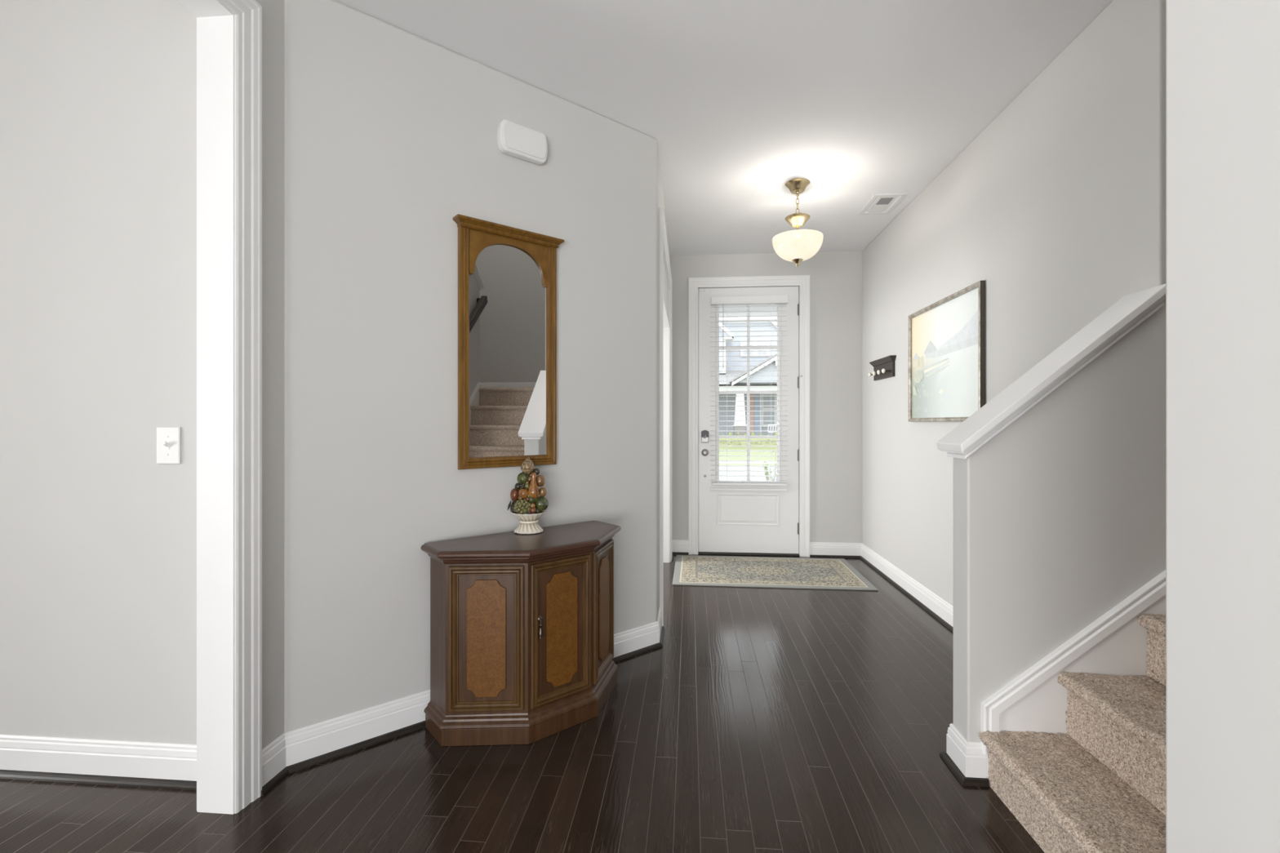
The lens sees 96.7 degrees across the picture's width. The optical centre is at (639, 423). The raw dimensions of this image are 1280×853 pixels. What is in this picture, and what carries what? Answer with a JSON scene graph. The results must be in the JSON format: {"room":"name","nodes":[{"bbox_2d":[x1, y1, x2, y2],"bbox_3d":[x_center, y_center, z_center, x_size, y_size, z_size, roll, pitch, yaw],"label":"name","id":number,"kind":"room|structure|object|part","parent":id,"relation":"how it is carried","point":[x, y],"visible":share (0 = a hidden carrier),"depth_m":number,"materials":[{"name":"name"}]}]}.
{"room":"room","nodes":[
{"label":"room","id":0,"kind":"room"},
{"bbox_2d":[0,0,196,744],"bbox_3d":[-3.932,-0.170,2.166,5.188,2.740,0.115,0,0,5],"label":"wall","id":1,"kind":"structure","parent":0,"point":[98,98],"depth_m":1.92,"materials":[{"name":"paint"}]},
{"bbox_2d":[0,734,196,790],"bbox_3d":[-2.993,1.135,2.010,3.287,0.130,0.031,0,0,5],"label":"baseboard","id":2,"kind":"structure","parent":1,"relation":"attached to","point":[40,758],"depth_m":1.91,"materials":[{"name":"white paint"}]},
{"bbox_3d":[-2.993,1.190,2.003,3.287,0.019,0.017,0,0,5],"label":"shoe moulding","id":3,"kind":"part","parent":2,"relation":"part of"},
{"bbox_2d":[156,426,180,464],"bbox_3d":[-1.573,0.074,1.891,0.084,0.123,0.020,0,0,5],"label":"light switch","id":4,"kind":"object","parent":1,"relation":"attached to","point":[168,438],"visible":1,"depth_m":1.89,"materials":[{"name":"white plastic"}]},
{"bbox_2d":[255,0,284,749],"bbox_3d":[-1.420,-0.170,0.460,0.115,2.740,3.268,0,0,5],"label":"wall","id":5,"kind":"structure","parent":0,"point":[273,11],"depth_m":1.91,"materials":[{"name":"paint"}]},
{"bbox_2d":[176,0,262,814],"bbox_3d":[-1.393,-0.072,0.764,0.159,2.544,2.164,0,0,5],"label":"door frame","id":6,"kind":"structure","parent":5,"relation":"attached to","point":[215,22],"depth_m":1.75,"materials":[{"name":"white paint"}]},
{"bbox_2d":[284,0,657,733],"bbox_3d":[-0.593,-0.170,2.604,1.802,2.740,0.162,0,0,-40],"label":"wall","id":7,"kind":"structure","parent":0,"point":[390,131],"depth_m":2.23,"materials":[{"name":"paint"}]},
{"bbox_2d":[261,607,664,795],"bbox_3d":[-0.520,1.135,2.544,0.188,0.130,2.026,0,0,45],"label":"baseboard","id":8,"kind":"structure","parent":7,"relation":"attached to","point":[305,747],"depth_m":2.10,"materials":[{"name":"white paint"}]},
{"bbox_2d":[453,213,564,469],"bbox_3d":[-0.561,-0.329,2.489,0.507,1.042,0.054,0,0,-40],"label":"wall mirror","id":9,"kind":"object","parent":7,"relation":"attached to","point":[507,275],"visible":1,"depth_m":2.49,"materials":[{"name":"brown wood"}]},
{"bbox_2d":[469,244,546,457],"bbox_3d":[-0.575,-0.332,2.505,0.383,0.968,0.004,0,0,-40],"label":"mirror glass","id":10,"kind":"object","parent":9,"relation":"attached to","point":[508,282],"depth_m":2.50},
{"bbox_3d":[-0.561,-0.830,2.489,0.507,0.040,0.054,0,0,-40],"label":"crown","id":11,"kind":"part","parent":9,"relation":"part of","materials":[{"name":"brown wood"}]},
{"bbox_2d":[497,119,547,164],"bbox_3d":[-0.519,-1.247,2.529,0.236,0.136,0.044,0,0,-40],"label":"door chime","id":12,"kind":"object","parent":7,"relation":"attached to","point":[514,140],"visible":1,"depth_m":2.50,"materials":[{"name":"white plastic"}]},
{"bbox_2d":[0,554,1044,852],"bbox_3d":[-1.124,1.325,-0.803,11.300,0.250,12.605,0,0,5],"label":"floor","id":13,"kind":"structure","parent":0,"point":[763,720],"depth_m":1.93,"materials":[{"name":"brown wood"}]},
{"bbox_2d":[420,520,621,746],"bbox_3d":[-0.413,0.837,2.367,0.860,0.724,0.396,0,0,-40],"label":"base cabinet","id":14,"kind":"object","parent":13,"relation":"on","point":[522,625],"visible":1,"depth_m":2.16,"materials":[{"name":"brown wood"}]},
{"bbox_3d":[-0.576,0.808,2.135,0.279,0.544,0.015,0,0,-3],"label":"moulding","id":15,"kind":"part","parent":14,"relation":"part of","materials":[{"name":"brown wood"}]},
{"bbox_3d":[-0.577,0.808,2.140,0.192,0.504,0.147,0,0,-40],"label":"panel","id":16,"kind":"part","parent":14,"relation":"part of","materials":[{"name":"brown wood"}]},
{"bbox_3d":[-0.577,0.808,2.135,0.146,0.440,0.007,0,0,-3],"label":"burl panel","id":17,"kind":"part","parent":14,"relation":"part of","materials":[{"name":"brown wood"}]},
{"bbox_2d":[507,457,548,534],"bbox_3d":[-0.487,0.312,2.482,0.154,0.323,0.159,0,0,34],"label":"centrepiece","id":18,"kind":"object","parent":14,"relation":"on","point":[528,506],"visible":1,"depth_m":2.45,"materials":[{"name":"multicoloured ceramic"}]},
{"bbox_3d":[-0.380,0.777,2.169,0.031,0.088,0.018,0,0,-40],"label":"drop pull","id":19,"kind":"part","parent":14,"relation":"part of","materials":[{"name":"silver metal"}]},
{"bbox_3d":[-0.309,0.808,2.243,0.236,0.504,0.003,0,0,-40],"label":"door","id":20,"kind":"part","parent":14,"relation":"part of","materials":[{"name":"brown wood"}]},
{"bbox_3d":[-0.305,0.808,2.239,0.276,0.544,0.015,0,0,-40],"label":"moulding","id":21,"kind":"part","parent":14,"relation":"part of","materials":[{"name":"brown wood"}]},
{"bbox_3d":[-0.306,0.808,2.239,0.141,0.440,0.007,0,0,-40],"label":"burl panel","id":22,"kind":"part","parent":14,"relation":"part of","materials":[{"name":"brown wood"}]},
{"bbox_3d":[-0.156,0.808,2.487,0.015,0.544,0.279,0,0,13],"label":"moulding","id":23,"kind":"part","parent":14,"relation":"part of","materials":[{"name":"brown wood"}]},
{"bbox_3d":[-0.157,0.808,2.488,0.007,0.440,0.146,0,0,13],"label":"burl panel","id":24,"kind":"part","parent":14,"relation":"part of","materials":[{"name":"brown wood"}]},
{"bbox_3d":[-0.162,0.808,2.489,0.192,0.504,0.147,0,0,-40],"label":"panel","id":25,"kind":"part","parent":14,"relation":"part of","materials":[{"name":"brown wood"}]},
{"bbox_2d":[671,555,878,591],"bbox_3d":[1.017,1.195,4.610,1.474,0.009,0.938,0,0,6],"label":"rug","id":26,"kind":"object","parent":13,"relation":"on","point":[689,570],"visible":1,"depth_m":4.51,"materials":[{"name":"beige fabric"}]},
{"bbox_2d":[978,613,1165,852],"bbox_3d":[2.360,0.407,0.337,2.733,1.585,2.884,0,0,5],"label":"staircase","id":27,"kind":"structure","parent":13,"relation":"on","point":[1099,786],"depth_m":1.64,"materials":[{"name":"beige carpet"}]},
{"bbox_2d":[657,149,670,613],"bbox_3d":[0.134,-0.170,4.213,0.115,2.740,2.052,0,0,5],"label":"wall","id":28,"kind":"structure","parent":0,"point":[660,193],"depth_m":3.29,"materials":[{"name":"paint"}]},
{"bbox_2d":[659,208,671,626],"bbox_3d":[0.140,-0.027,4.161,0.139,2.454,1.691,0,0,5],"label":"door frame","id":29,"kind":"structure","parent":28,"relation":"attached to","point":[665,276],"depth_m":4.44,"materials":[{"name":"white paint"}]},
{"bbox_3d":[0.137,-0.986,4.161,0.106,0.328,1.483,0,0,5],"label":"transom panel","id":30,"kind":"part","parent":29,"relation":"part of","materials":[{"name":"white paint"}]},
{"bbox_2d":[671,539,688,559],"bbox_3d":[0.353,1.135,5.108,0.165,0.130,0.232,0,0,5],"label":"baseboard","id":31,"kind":"structure","parent":28,"relation":"attached to","point":[679,547],"depth_m":5.21,"materials":[{"name":"white paint"}]},
{"bbox_3d":[0.359,1.190,5.100,0.151,0.019,0.218,0,0,5],"label":"shoe moulding","id":32,"kind":"part","parent":31,"relation":"part of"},
{"bbox_2d":[333,0,1113,255],"bbox_3d":[-1.124,-1.670,-0.803,11.300,0.260,12.605,0,0,5],"label":"ceiling","id":33,"kind":"structure","parent":0,"point":[740,100],"depth_m":2.56,"materials":[{"name":"paint"}]},
{"bbox_2d":[772,177,823,266],"bbox_3d":[1.011,-1.273,3.653,0.317,0.534,0.317,0,0,5],"label":"pendant lamp","id":34,"kind":"object","parent":33,"relation":"hanging from","point":[797,246],"visible":1,"depth_m":3.58,"materials":[{"name":"white glass"}]},
{"bbox_3d":[1.011,-1.408,3.653,0.021,0.138,0.016,0,0,-30],"label":"chain","id":35,"kind":"part","parent":34,"relation":"part of","materials":[{"name":"gold metal"}]},
{"bbox_3d":[1.011,-1.119,3.653,0.317,0.145,0.317,0,0,5],"label":"lamp shade","id":36,"kind":"part","parent":34,"relation":"part of","materials":[{"name":"white glass"}]},
{"bbox_2d":[858,192,906,214],"bbox_3d":[1.697,-1.536,3.994,0.213,0.008,0.361,0,0,5],"label":"ceiling vent","id":37,"kind":"object","parent":33,"relation":"in","point":[885,199],"visible":1,"depth_m":3.98,"materials":[{"name":"white plastic"}]},
{"bbox_3d":[1.697,-1.536,3.999,0.105,0.006,0.343,0,0,5],"label":"plate","id":38,"kind":"part","parent":37,"relation":"part of","materials":[{"name":"white plastic"}]},
{"bbox_2d":[875,197,893,204],"bbox_3d":[1.692,-1.535,3.934,0.084,0.002,0.114,0,0,5],"label":"grille","id":39,"kind":"object","parent":37,"relation":"attached to","point":[882,201],"depth_m":3.93,"materials":[{"name":"white metal"}]},
{"bbox_2d":[670,250,862,542],"bbox_3d":[-0.447,-0.170,5.377,5.173,2.740,0.165,0,0,5],"label":"wall","id":40,"kind":"structure","parent":0,"point":[835,277],"depth_m":5.11,"materials":[{"name":"paint"}]},
{"bbox_2d":[688,275,809,556],"bbox_3d":[0.991,-0.064,5.238,1.084,2.528,0.182,0,0,5],"label":"door frame","id":41,"kind":"structure","parent":40,"relation":"attached to","point":[802,282],"depth_m":5.16,"materials":[{"name":"white paint"}]},
{"bbox_2d":[698,286,802,553],"bbox_3d":[1.000,-0.029,5.163,0.931,2.414,0.112,0,0,5],"label":"door","id":42,"kind":"structure","parent":40,"relation":"in","point":[766,522],"depth_m":5.18,"materials":[{"name":"white paint"}]},
{"bbox_3d":[0.592,0.269,5.177,0.064,0.064,0.068,0,0,5],"label":"knob","id":43,"kind":"part","parent":42,"relation":"part of","materials":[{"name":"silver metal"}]},
{"bbox_3d":[0.980,0.786,5.175,0.564,0.285,0.009,0,0,5],"label":"panel","id":44,"kind":"part","parent":42,"relation":"part of","materials":[{"name":"white paint"}]},
{"bbox_3d":[0.985,-0.276,5.186,0.589,1.660,0.042,0,0,5],"label":"glazing frame","id":45,"kind":"part","parent":42,"relation":"part of","materials":[{"name":"white paint"}]},
{"bbox_2d":[710,294,788,491],"bbox_3d":[0.982,-0.268,5.133,0.691,1.760,0.086,0,0,5],"label":"window blind","id":46,"kind":"object","parent":42,"relation":"attached to","point":[726,300],"visible":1,"depth_m":5.12,"materials":[{"name":"white plastic"}]},
{"bbox_3d":[0.789,-0.265,5.156,0.002,1.620,0.054,0,0,5],"label":"ladder cord","id":47,"kind":"part","parent":46,"relation":"part of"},
{"bbox_3d":[0.983,0.601,5.162,0.688,0.022,0.029,0,0,5],"label":"hold down rail","id":48,"kind":"part","parent":46,"relation":"part of","materials":[{"name":"white plastic"}]},
{"bbox_3d":[0.981,0.549,5.139,0.664,0.018,0.048,0,0,5],"label":"rail","id":49,"kind":"part","parent":46,"relation":"part of","materials":[{"name":"white plastic"}]},
{"bbox_2d":[862,0,1165,606],"bbox_3d":[1.907,-0.170,3.466,0.130,2.740,3.231,0,0,5],"label":"wall","id":50,"kind":"structure","parent":0,"point":[1058,205],"depth_m":2.66,"materials":[{"name":"paint"}]},
{"bbox_2d":[809,542,953,632],"bbox_3d":[1.618,1.135,3.547,0.460,0.130,3.120,0,0,5],"label":"baseboard","id":51,"kind":"structure","parent":50,"relation":"attached to","point":[937,607],"depth_m":4.26,"materials":[{"name":"white paint"}]},
{"bbox_2d":[867,355,896,380],"bbox_3d":[1.890,-0.428,4.483,0.079,0.155,0.489,0,0,5],"label":"coat rack","id":52,"kind":"object","parent":50,"relation":"attached to","point":[884,367],"visible":1,"depth_m":4.42,"materials":[{"name":"brown wood"}]},
{"bbox_2d":[869,355,896,366],"bbox_3d":[1.907,-0.487,4.482,0.045,0.038,0.489,0,0,5],"label":"shelf","id":53,"kind":"object","parent":52,"relation":"attached to","point":[889,360],"depth_m":4.40,"materials":[{"name":"brown wood"}]},
{"bbox_2d":[908,280,985,422],"bbox_3d":[1.824,-0.377,3.446,0.028,0.732,0.979,0,0,5],"label":"framed picture","id":54,"kind":"object","parent":50,"relation":"attached to","point":[947,336],"visible":0.95,"depth_m":3.36,"materials":[{"name":"paper"}]},
{"bbox_2d":[953,304,1165,780],"bbox_3d":[1.470,0.406,1.936,0.730,1.589,0.114,0,0,5],"label":"wall","id":55,"kind":"structure","parent":0,"point":[1060,517],"depth_m":1.89,"materials":[{"name":"paint"}]},
{"bbox_2d":[939,723,989,786],"bbox_3d":[1.381,1.135,1.944,0.613,0.130,0.176,0,0,5],"label":"baseboard","id":56,"kind":"structure","parent":55,"relation":"attached to","point":[966,760],"depth_m":1.91,"materials":[{"name":"white paint"}]},
{"bbox_3d":[1.381,1.190,1.944,0.613,0.019,0.176,0,0,5],"label":"shoe moulding","id":57,"kind":"part","parent":56,"relation":"part of","materials":[{"name":"black wood"}]},
{"bbox_2d":[936,284,1165,458],"bbox_3d":[1.387,-0.166,1.946,0.640,0.570,0.190,0,0,5],"label":"half wall cap","id":58,"kind":"object","parent":55,"relation":"attached to","point":[1131,310],"visible":0.9,"depth_m":1.88,"materials":[{"name":"white paint"}]},
{"bbox_2d":[981,569,1165,777],"bbox_3d":[2.019,0.369,1.819,1.760,1.622,0.024,0,0,5],"label":"trim","id":59,"kind":"structure","parent":55,"relation":"attached to","point":[1115,643],"depth_m":1.87,"materials":[{"name":"white paint"}]},
{"bbox_2d":[1165,0,1279,852],"bbox_3d":[1.737,-0.945,-0.217,2.002,4.289,2.070,0,0,5],"label":"wall","id":60,"kind":"structure","parent":0,"point":[1223,56],"depth_m":0.81,"materials":[{"name":"paint"}]},
{"label":"outside","id":61,"kind":"structure","parent":0,"visible":0},
{"bbox_3d":[7.907,1.615,33.004,70.000,0.170,52.865,0,0,5],"label":"ground","id":62,"kind":"structure","parent":61,"visible":0},
{"bbox_2d":[719,463,776,465],"bbox_3d":[6.790,1.515,20.235,70.000,0.030,0.900,0,0,5],"label":"grass verge","id":63,"kind":"structure","parent":62,"relation":"on","point":[719,464],"depth_m":20.50,"materials":[{"name":"green plant"}]},
{"bbox_2d":[719,316,777,435],"bbox_3d":[8.096,-4.417,44.142,22.951,11.833,13.640,0,0,5],"label":"house","id":64,"kind":"structure","parent":62,"relation":"on","point":[733,384],"depth_m":41.26,"materials":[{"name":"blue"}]},
{"bbox_3d":[7.882,-5.354,41.365,0.666,0.714,0.030,0,0,5],"label":"pane","id":65,"kind":"part","parent":64,"relation":"part of","materials":[{"name":"white glass"}]},
{"bbox_3d":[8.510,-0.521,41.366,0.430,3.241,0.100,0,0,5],"label":"door","id":66,"kind":"part","parent":64,"relation":"part of","materials":[{"name":"white paint"}]},
{"bbox_3d":[8.762,-0.560,41.329,0.117,3.321,0.130,0,0,5],"label":"door trim","id":67,"kind":"part","parent":64,"relation":"part of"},
{"bbox_3d":[8.855,-5.354,41.280,0.663,0.714,0.030,0,0,5],"label":"pane","id":68,"kind":"part","parent":64,"relation":"part of","materials":[{"name":"white glass"}]},
{"bbox_3d":[9.338,-0.991,41.218,0.778,2.141,0.030,0,0,5],"label":"pane","id":69,"kind":"part","parent":64,"relation":"part of","materials":[{"name":"grey glass"}]},
{"bbox_3d":[9.768,0.345,37.943,2.450,0.545,0.100,0,0,5],"label":"porch railing","id":70,"kind":"part","parent":64,"relation":"part of","materials":[{"name":"white wood"}]},
{"bbox_2d":[719,448,777,460],"bbox_3d":[7.635,1.515,29.898,70.000,0.030,15.300,0,0,5],"label":"lawn","id":71,"kind":"structure","parent":62,"relation":"on","point":[721,453],"depth_m":26.80,"materials":[{"name":"green plant"}]},
{"bbox_2d":[719,438,777,448],"bbox_3d":[6.399,1.153,33.566,9.228,0.694,0.683,0,0,5],"label":"hedge","id":72,"kind":"object","parent":71,"relation":"on","point":[721,443],"visible":0.32,"depth_m":33.34,"materials":[{"name":"green plant"}]},
{"bbox_2d":[763,451,777,480],"bbox_3d":[1.972,0.955,8.422,0.347,1.092,0.446,0,0,21],"label":"young shrub","id":73,"kind":"object","parent":62,"relation":"on","point":[764,468],"visible":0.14,"depth_m":8.44,"materials":[{"name":"green plant"}]},
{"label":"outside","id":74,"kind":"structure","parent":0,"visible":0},
{"bbox_2d":[719,305,777,316],"bbox_3d":[1.038,-1.450,6.125,5.400,0.300,1.585,0,0,5],"label":"sky","id":75,"kind":"structure","parent":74,"point":[729,308],"depth_m":6.71,"materials":[{"name":"white"}]},
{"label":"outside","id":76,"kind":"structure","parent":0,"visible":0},
{"bbox_2d":[719,461,777,464],"bbox_3d":[6.898,1.510,21.480,70.000,0.040,1.600,0,0,5],"label":"sidewalk","id":77,"kind":"structure","parent":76,"point":[720,462],"depth_m":21.63,"materials":[{"name":"concrete"}]},
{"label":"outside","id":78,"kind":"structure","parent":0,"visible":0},
{"bbox_2d":[719,466,777,480],"bbox_3d":[6.476,1.526,16.649,70.000,0.028,6.300,0,0,5],"label":"street","id":79,"kind":"structure","parent":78,"point":[721,468],"depth_m":17.28,"materials":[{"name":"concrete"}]}
]}

